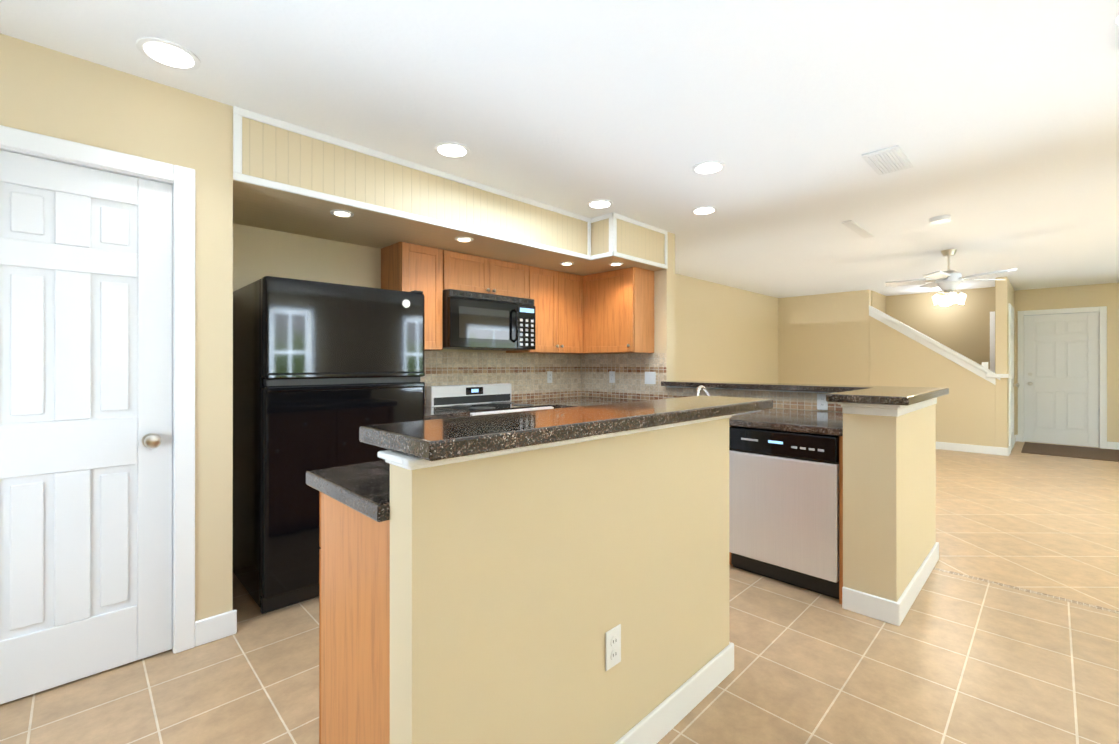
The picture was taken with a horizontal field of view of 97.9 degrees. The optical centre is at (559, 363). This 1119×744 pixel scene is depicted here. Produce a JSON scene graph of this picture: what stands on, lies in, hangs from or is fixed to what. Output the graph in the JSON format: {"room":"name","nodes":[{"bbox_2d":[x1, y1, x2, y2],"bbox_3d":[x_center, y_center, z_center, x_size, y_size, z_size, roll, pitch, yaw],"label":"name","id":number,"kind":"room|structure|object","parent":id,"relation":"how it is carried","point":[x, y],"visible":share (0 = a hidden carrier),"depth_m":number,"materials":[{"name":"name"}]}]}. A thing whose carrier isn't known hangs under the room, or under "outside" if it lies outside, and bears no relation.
{"room":"kitchen","nodes":[
{"label":"kitchen","id":0,"kind":"room"},
{"bbox_2d":[0,33,232,621],"bbox_3d":[-2.800,0.027,1.061,3.510,2.440,0.110,0,0,-45],"label":"wall","id":1,"kind":"structure","parent":0,"point":[50,92],"depth_m":2.15,"materials":[{"name":"beige paint"}]},
{"bbox_2d":[0,150,172,704],"bbox_3d":[-1.886,0.231,1.889,0.613,2.018,0.107,0,0,-45],"label":"closet door","id":2,"kind":"structure","parent":1,"relation":"in","point":[86,291],"depth_m":1.92,"materials":[{"name":"white wood"}]},
{"bbox_2d":[0,125,194,653],"bbox_3d":[-1.918,0.195,1.921,0.763,2.105,0.126,0,0,-45],"label":"trim","id":3,"kind":"structure","parent":1,"relation":"attached to","point":[180,180],"depth_m":2.11,"materials":[{"name":"white wood"}]},
{"bbox_2d":[233,117,664,275],"bbox_3d":[-0.563,-1.020,3.608,3.250,0.340,1.050,0,0,-45],"label":"soffit","id":4,"kind":"structure","parent":0,"point":[275,154],"depth_m":3.00,"materials":[{"name":"beige paint"}]},
{"bbox_2d":[330,209,353,216],"bbox_3d":[-1.226,-0.847,2.750,0.124,0.009,0.124,0,0,-45],"label":"recessed light","id":5,"kind":"object","parent":4,"relation":"attached to","point":[340,213],"visible":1,"depth_m":2.73,"materials":[{"name":"white glass"}]},
{"bbox_2d":[233,106,667,268],"bbox_3d":[-0.271,-1.021,3.312,3.250,0.340,0.242,0,0,-45],"label":"trim","id":6,"kind":"structure","parent":4,"relation":"attached to","point":[238,115],"depth_m":2.88,"materials":[{"name":"white wood"}]},
{"bbox_2d":[455,237,472,241],"bbox_3d":[-0.650,-0.846,3.319,0.124,0.009,0.124,0,0,-45],"label":"recessed light","id":7,"kind":"object","parent":4,"relation":"attached to","point":[464,239],"visible":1,"depth_m":3.30,"materials":[{"name":"white"}]},
{"bbox_2d":[560,262,573,264],"bbox_3d":[0.062,-0.845,4.120,0.124,0.009,0.124,0,0,-45],"label":"recessed light","id":8,"kind":"object","parent":4,"relation":"attached to","point":[566,263],"visible":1,"depth_m":4.10,"materials":[{"name":"white"}]},
{"bbox_2d":[609,262,622,265],"bbox_3d":[0.479,-0.845,4.139,0.124,0.009,0.124,0,0,-45],"label":"recessed light","id":9,"kind":"object","parent":4,"relation":"attached to","point":[615,264],"visible":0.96,"depth_m":4.13,"materials":[{"name":"white"}]},
{"bbox_2d":[233,223,777,400],"bbox_3d":[-0.359,0.031,4.631,12.000,2.440,0.120,0,0,-45],"label":"wall","id":10,"kind":"structure","parent":0,"point":[723,333],"depth_m":6.63,"materials":[{"name":"beige paint"}]},
{"bbox_2d":[381,242,444,350],"bbox_3d":[-1.088,-0.474,3.597,0.328,0.748,0.324,0,0,-45],"label":"upper cabinet","id":11,"kind":"object","parent":10,"relation":"attached to","point":[407,267],"depth_m":3.51,"materials":[{"name":"brown wood"}]},
{"bbox_2d":[445,250,496,294],"bbox_3d":[-0.802,-0.699,3.880,0.471,0.298,0.324,0,0,-45],"label":"upper cabinet","id":12,"kind":"object","parent":10,"relation":"attached to","point":[465,272],"depth_m":3.77,"materials":[{"name":"brown wood"}]},
{"bbox_2d":[443,289,534,350],"bbox_3d":[-0.624,-0.333,3.961,0.832,0.427,0.455,0,0,-45],"label":"microwave","id":13,"kind":"object","parent":12,"relation":"attached to","point":[477,321],"visible":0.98,"depth_m":3.78,"materials":[{"name":"black plastic"}]},
{"bbox_2d":[420,351,579,405],"bbox_3d":[-0.574,0.118,4.329,2.190,0.431,0.008,0,0,-45],"label":"tile backsplash","id":14,"kind":"structure","parent":10,"relation":"attached to","point":[524,375],"depth_m":4.46,"materials":[{"name":"beige tile"}]},
{"bbox_2d":[547,371,551,382],"bbox_3d":[-0.094,0.131,4.790,0.070,0.114,0.008,0,0,-45],"label":"outlet","id":15,"kind":"object","parent":14,"relation":"attached to","point":[549,376],"visible":1,"depth_m":4.78,"materials":[{"name":"white plastic"}]},
{"bbox_2d":[497,260,532,298],"bbox_3d":[-0.540,-0.699,4.138,0.471,0.298,0.324,0,0,-45],"label":"upper cabinet","id":16,"kind":"object","parent":10,"relation":"attached to","point":[513,279],"depth_m":4.08,"materials":[{"name":"brown wood"}]},
{"bbox_2d":[506,266,552,353],"bbox_3d":[-0.226,-0.473,4.448,0.407,0.748,0.324,0,0,-45],"label":"upper cabinet","id":17,"kind":"object","parent":10,"relation":"attached to","point":[542,278],"depth_m":4.31,"materials":[{"name":"brown wood"}]},
{"bbox_2d":[553,270,584,353],"bbox_3d":[-0.005,-0.473,4.635,0.407,0.748,0.369,0,0,-45],"label":"upper cabinet","id":18,"kind":"object","parent":10,"relation":"attached to","point":[568,288],"depth_m":4.54,"materials":[{"name":"brown wood"}]},
{"bbox_2d":[0,564,1118,743],"bbox_3d":[0.246,1.296,0.139,6.850,0.100,7.420,0,0,-45],"label":"floor","id":19,"kind":"structure","parent":0,"point":[954,659],"depth_m":1.91,"materials":[{"name":"beige tile"}]},
{"bbox_2d":[233,276,424,613],"bbox_3d":[-1.394,0.403,2.939,0.870,1.692,0.792,0,0,-45],"label":"fridge","id":20,"kind":"object","parent":19,"relation":"on","point":[323,372],"visible":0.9,"depth_m":2.54,"materials":[{"name":"black metal"}]},
{"bbox_2d":[319,496,389,743],"bbox_3d":[-0.347,0.797,1.428,0.526,0.900,0.461,0,0,-45],"label":"base cabinet","id":21,"kind":"object","parent":19,"relation":"on","point":[354,604],"depth_m":1.23,"materials":[{"name":"brown wood"}]},
{"bbox_2d":[306,460,389,523],"bbox_3d":[-0.047,0.328,1.736,1.444,0.040,0.478,0,0,-45],"label":"countertop","id":22,"kind":"structure","parent":21,"relation":"on","point":[363,488],"depth_m":1.25,"materials":[{"name":"black stone"}]},
{"bbox_2d":[425,406,469,419],"bbox_3d":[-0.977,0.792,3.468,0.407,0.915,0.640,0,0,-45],"label":"countertop","id":23,"kind":"structure","parent":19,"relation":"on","point":[431,413],"depth_m":3.34,"materials":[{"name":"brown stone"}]},
{"bbox_2d":[426,383,553,415],"bbox_3d":[-0.525,0.713,3.874,0.800,1.075,0.693,0,0,-45],"label":"range","id":24,"kind":"object","parent":19,"relation":"on","point":[479,399],"visible":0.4,"depth_m":3.92,"materials":[{"name":"metal"}]},
{"bbox_2d":[729,428,768,564],"bbox_3d":[1.169,0.812,3.473,0.951,0.874,0.516,0,0,-45],"label":"base cabinet","id":25,"kind":"object","parent":19,"relation":"on","point":[759,428],"depth_m":3.03,"materials":[{"name":"brown wood"}]},
{"bbox_2d":[696,385,711,395],"bbox_3d":[1.088,0.244,3.656,0.245,0.168,0.272,0,0,-45],"label":"faucet","id":26,"kind":"object","parent":25,"relation":"on","point":[704,389],"visible":0.23,"depth_m":3.62,"materials":[{"name":"silver metal"}]},
{"bbox_2d":[729,426,838,598],"bbox_3d":[1.451,0.815,2.960,0.642,0.868,0.600,0,0,-45],"label":"dishwasher","id":27,"kind":"object","parent":19,"relation":"on","point":[784,506],"visible":0.79,"depth_m":2.71,"materials":[{"name":"silver plastic"}]},
{"bbox_2d":[801,432,842,563],"bbox_3d":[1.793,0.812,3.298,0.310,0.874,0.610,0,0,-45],"label":"base cabinet","id":28,"kind":"object","parent":19,"relation":"on","point":[840,437],"depth_m":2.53,"materials":[{"name":"brown wood"}]},
{"bbox_2d":[513,396,616,407],"bbox_3d":[0.088,0.356,4.534,1.000,0.039,0.625,0,0,-45],"label":"countertop","id":29,"kind":"structure","parent":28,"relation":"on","point":[575,399],"depth_m":4.46,"materials":[{"name":"black stone"}]},
{"bbox_2d":[557,400,645,407],"bbox_3d":[0.556,0.355,4.090,0.957,0.039,0.665,0,0,-45],"label":"countertop","id":30,"kind":"structure","parent":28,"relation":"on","point":[591,402],"depth_m":4.22,"materials":[{"name":"black stone"}]},
{"bbox_2d":[729,408,842,435],"bbox_3d":[1.538,0.354,3.097,0.957,0.039,0.728,0,0,-45],"label":"countertop","id":31,"kind":"structure","parent":28,"relation":"on","point":[793,420],"depth_m":2.87,"materials":[{"name":"black stone"}]},
{"bbox_2d":[390,418,728,743],"bbox_3d":[0.159,0.727,1.530,1.400,1.040,0.100,0,0,-45],"label":"wall","id":32,"kind":"structure","parent":0,"point":[522,584],"depth_m":1.29,"materials":[{"name":"beige paint"}]},
{"bbox_2d":[378,414,735,469],"bbox_3d":[0.159,0.206,1.530,1.440,0.025,0.140,0,0,-45],"label":"trim","id":33,"kind":"structure","parent":32,"relation":"attached to","point":[402,460],"depth_m":1.13,"materials":[{"name":"white wood"}]},
{"bbox_2d":[359,396,772,460],"bbox_3d":[0.218,0.172,1.656,1.660,0.040,0.345,0,0,-45],"label":"countertop","id":34,"kind":"structure","parent":32,"relation":"on","point":[438,439],"depth_m":1.26,"materials":[{"name":"stone"}]},
{"bbox_2d":[605,624,620,670],"bbox_3d":[0.162,0.847,1.456,0.070,0.114,0.008,0,0,-45],"label":"outlet","id":35,"kind":"object","parent":32,"relation":"attached to","point":[612,647],"visible":1,"depth_m":1.45,"materials":[{"name":"white plastic"}]},
{"bbox_2d":[0,0,1118,297],"bbox_3d":[2.825,-1.241,2.689,14.100,0.100,7.420,0,0,-45],"label":"ceiling","id":36,"kind":"structure","parent":0,"point":[996,122],"depth_m":2.25,"materials":[{"name":"white paint"}]},
{"bbox_2d":[136,37,200,70],"bbox_3d":[-1.501,-1.188,1.875,0.194,0.009,0.194,0,0,-45],"label":"recessed light","id":37,"kind":"object","parent":36,"relation":"in","point":[167,53],"visible":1,"depth_m":1.86,"materials":[{"name":"white"}]},
{"bbox_2d":[434,142,469,157],"bbox_3d":[-0.597,-1.187,2.711,0.194,0.009,0.194,0,0,-45],"label":"recessed light","id":38,"kind":"object","parent":36,"relation":"in","point":[452,149],"visible":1,"depth_m":2.70,"materials":[{"name":"white glass"}]},
{"bbox_2d":[587,199,612,208],"bbox_3d":[0.299,-1.186,3.624,0.194,0.009,0.194,0,0,-45],"label":"recessed light","id":39,"kind":"object","parent":36,"relation":"in","point":[599,204],"visible":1,"depth_m":3.61,"materials":[{"name":"white"}]},
{"bbox_2d":[691,206,716,214],"bbox_3d":[1.121,-1.186,3.775,0.194,0.009,0.194,0,0,-45],"label":"recessed light","id":40,"kind":"object","parent":36,"relation":"in","point":[703,210],"visible":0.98,"depth_m":3.75,"materials":[{"name":"white glass"}]},
{"bbox_2d":[692,161,724,174],"bbox_3d":[0.903,-1.187,2.956,0.194,0.009,0.194,0,0,-45],"label":"recessed light","id":41,"kind":"object","parent":36,"relation":"in","point":[707,167],"visible":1,"depth_m":2.94,"materials":[{"name":"white"}]},
{"bbox_2d":[841,220,873,237],"bbox_3d":[2.573,-1.172,4.196,0.716,0.035,0.079,0,0,-45],"label":"ceiling vent","id":42,"kind":"object","parent":36,"relation":"attached to","point":[861,231],"depth_m":4.27,"materials":[{"name":"white metal"}]},
{"bbox_2d":[861,145,912,174],"bbox_3d":[1.921,-1.182,2.850,0.400,0.016,0.180,0,0,-45],"label":"ceiling vent","id":43,"kind":"object","parent":36,"relation":"in","point":[888,160],"visible":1,"depth_m":2.81,"materials":[{"name":"white metal"}]},
{"bbox_2d":[929,215,950,223],"bbox_3d":[3.051,-1.172,3.905,0.277,0.035,0.148,0,0,-45],"label":"smoke detector","id":44,"kind":"object","parent":36,"relation":"attached to","point":[940,219],"depth_m":3.93,"materials":[{"name":"white plastic"}]},
{"bbox_2d":[885,249,1016,306],"bbox_3d":[4.059,-0.901,5.107,1.071,0.573,1.087,0,0,-45],"label":"ceiling fan","id":45,"kind":"object","parent":36,"relation":"hanging from","point":[948,281],"visible":1,"depth_m":5.06,"materials":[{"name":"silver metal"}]},
{"bbox_2d":[581,232,935,542],"bbox_3d":[1.314,0.030,4.119,0.140,2.440,2.960,0,0,-45],"label":"wall","id":46,"kind":"structure","parent":0,"point":[664,311],"depth_m":4.42,"materials":[{"name":"beige paint"}]},
{"bbox_2d":[585,267,653,353],"bbox_3d":[0.528,-0.473,4.556,0.361,0.748,0.606,0,0,-45],"label":"upper cabinet","id":47,"kind":"object","parent":46,"relation":"attached to","point":[609,312],"depth_m":4.40,"materials":[{"name":"brown wood"}]},
{"bbox_2d":[580,353,842,411],"bbox_3d":[1.179,0.118,4.148,0.009,0.431,2.728,0,0,-45],"label":"tile backsplash","id":48,"kind":"structure","parent":46,"relation":"attached to","point":[630,369],"depth_m":4.56,"materials":[{"name":"beige tile"}]},
{"bbox_2d":[609,371,614,382],"bbox_3d":[0.517,0.131,4.808,0.008,0.114,0.070,0,0,-45],"label":"outlet","id":49,"kind":"object","parent":48,"relation":"attached to","point":[611,376],"visible":1,"depth_m":4.80,"materials":[{"name":"white plastic"}]},
{"bbox_2d":[645,372,655,383],"bbox_3d":[0.833,0.131,4.487,0.010,0.114,0.120,0,0,-45],"label":"light switch","id":50,"kind":"object","parent":48,"relation":"attached to","point":[650,377],"visible":1,"depth_m":4.48,"materials":[{"name":"white plastic"}]},
{"bbox_2d":[817,394,827,409],"bbox_3d":[1.859,0.270,3.448,0.008,0.114,0.070,0,0,-45],"label":"outlet","id":51,"kind":"object","parent":48,"relation":"attached to","point":[822,403],"visible":0.98,"depth_m":3.45,"materials":[{"name":"white plastic"}]},
{"bbox_2d":[667,386,836,393],"bbox_3d":[1.698,0.225,3.744,0.160,0.059,1.928,0,0,-45],"label":"trim","id":52,"kind":"structure","parent":46,"relation":"attached to","point":[667,386],"depth_m":3.78,"materials":[{"name":"black"}]},
{"bbox_2d":[661,381,948,405],"bbox_3d":[1.360,0.174,3.381,1.250,0.040,1.966,0,0,-45],"label":"peninsula bar","id":53,"kind":"object","parent":46,"relation":"on","point":[893,395],"visible":1,"depth_m":2.99,"materials":[{"name":"stone"}]},
{"bbox_2d":[778,290,995,446],"bbox_3d":[5.356,0.035,8.216,1.170,2.440,3.050,0,0,-45],"label":"wall","id":54,"kind":"structure","parent":0,"point":[842,338],"depth_m":7.81,"materials":[{"name":"beige paint"}]},
{"bbox_2d":[869,305,1009,384],"bbox_3d":[5.574,0.159,7.248,0.220,2.187,1.648,0,0,-45],"label":"trim","id":55,"kind":"structure","parent":54,"relation":"attached to","point":[942,350],"depth_m":7.16,"materials":[{"name":"white wood"}]},
{"bbox_2d":[982,362,987,368],"bbox_3d":[5.930,0.033,6.794,0.010,0.114,0.070,0,0,-45],"label":"light switch","id":56,"kind":"object","parent":54,"relation":"attached to","point":[984,364],"visible":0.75,"depth_m":6.79,"materials":[{"name":"white plastic"}]},
{"bbox_2d":[843,404,934,601],"bbox_3d":[1.874,0.729,2.753,0.960,1.040,0.230,0,0,-45],"label":"wall","id":57,"kind":"structure","parent":0,"point":[889,502],"depth_m":2.44,"materials":[{"name":"beige paint"}]},
{"bbox_2d":[837,397,936,416],"bbox_3d":[1.864,0.224,2.743,0.970,0.059,0.270,0,0,-45],"label":"trim","id":58,"kind":"structure","parent":57,"relation":"attached to","point":[848,408],"depth_m":2.43,"materials":[{"name":"white wood"}]},
{"bbox_2d":[871,280,995,372],"bbox_3d":[5.899,0.034,7.668,0.923,2.440,1.506,0,0,-45],"label":"wall","id":59,"kind":"structure","parent":0,"point":[878,301],"depth_m":8.02,"materials":[{"name":"beige paint"}]},
{"bbox_2d":[886,287,994,369],"bbox_3d":[6.271,0.035,8.036,0.120,2.440,1.508,0,0,-45],"label":"wall","id":60,"kind":"structure","parent":0,"point":[964,330],"depth_m":7.85,"materials":[{"name":"beige paint"}]},
{"bbox_2d":[990,311,994,371],"bbox_3d":[6.703,0.224,7.503,0.013,2.060,0.116,0,0,-45],"label":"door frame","id":61,"kind":"structure","parent":60,"relation":"attached to","point":[992,341],"depth_m":7.52,"materials":[{"name":"white wood"}]},
{"bbox_2d":[996,277,1014,447],"bbox_3d":[6.694,0.034,7.309,1.800,2.440,0.119,0,0,-45],"label":"wall","id":62,"kind":"structure","parent":0,"point":[1005,294],"depth_m":6.68,"materials":[{"name":"beige paint"}]},
{"bbox_2d":[1008,303,1013,453],"bbox_3d":[6.570,0.206,7.086,0.840,2.095,0.022,0,0,-45],"label":"door frame","id":63,"kind":"structure","parent":62,"relation":"attached to","point":[1010,307],"depth_m":6.79,"materials":[{"name":"white wood"}]},
{"bbox_2d":[1011,310,1019,449],"bbox_3d":[6.594,0.237,7.061,0.710,2.018,0.088,0,0,-45],"label":"door frame","id":64,"kind":"structure","parent":62,"relation":"in","point":[1016,385],"depth_m":7.16,"materials":[{"name":"white wood"}]},
{"bbox_2d":[933,567,1118,613],"bbox_3d":[2.697,1.298,2.560,0.039,0.100,7.420,0,0,-45],"label":"threshold strip","id":65,"kind":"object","parent":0,"point":[1043,594],"depth_m":2.67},
{"bbox_2d":[935,441,1118,610],"bbox_3d":[5.276,1.301,5.107,7.210,0.100,7.420,0,0,-45],"label":"floor","id":66,"kind":"structure","parent":0,"point":[1044,524],"depth_m":3.86,"materials":[{"name":"beige tile"}]},
{"bbox_2d":[1021,442,1118,461],"bbox_3d":[7.525,1.247,6.715,1.250,0.012,1.650,0,0,-45],"label":"entry rug","id":67,"kind":"object","parent":66,"relation":"on","point":[1075,452],"visible":1,"depth_m":6.90,"materials":[{"name":"brown fabric"}]},
{"bbox_2d":[1015,282,1118,441],"bbox_3d":[8.807,0.033,6.535,0.120,2.440,4.190,0,0,-45],"label":"wall","id":68,"kind":"structure","parent":0,"point":[1097,295],"depth_m":7.26,"materials":[{"name":"beige paint"}]},
{"bbox_2d":[1024,312,1098,446],"bbox_3d":[7.741,0.237,7.535,0.112,2.018,0.810,0,0,-45],"label":"entry door","id":69,"kind":"structure","parent":68,"relation":"in","point":[1061,378],"depth_m":7.53,"materials":[{"name":"white wood"}]},
{"bbox_2d":[1018,306,1106,448],"bbox_3d":[7.775,0.202,7.569,0.136,2.105,0.960,0,0,-45],"label":"door frame","id":70,"kind":"structure","parent":68,"relation":"attached to","point":[1102,310],"depth_m":7.24,"materials":[{"name":"white wood"}]},
{"bbox_3d":[5.411,0.026,0.154,13.920,2.440,0.120,0,0,-45],"label":"wall","id":71,"kind":"structure","parent":0,"visible":0},
{"bbox_2d":[614,642,733,743],"bbox_3d":[0.189,1.192,1.499,1.430,0.110,0.045,0,0,-45],"label":"baseboard","id":72,"kind":"structure","parent":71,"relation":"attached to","point":[671,711],"depth_m":1.70,"materials":[{"name":"white wood"}]},
{"bbox_2d":[887,542,938,625],"bbox_3d":[2.007,1.194,2.715,1.125,0.110,0.019,0,0,-45],"label":"baseboard","id":73,"kind":"structure","parent":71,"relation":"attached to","point":[897,611],"depth_m":2.52,"materials":[{"name":"white wood"}]},
{"bbox_2d":[936,441,1009,455],"bbox_3d":[5.037,1.199,7.692,0.019,0.110,3.025,0,0,-45],"label":"baseboard","id":74,"kind":"structure","parent":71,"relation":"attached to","point":[1002,451],"depth_m":6.86,"materials":[{"name":"white wood"}]},
{"bbox_2d":[1107,441,1118,449],"bbox_3d":[9.141,1.198,6.101,0.015,0.110,3.045,0,0,-45],"label":"baseboard","id":75,"kind":"structure","parent":71,"relation":"attached to","point":[1110,445],"depth_m":7.13,"materials":[{"name":"white wood"}]}
]}

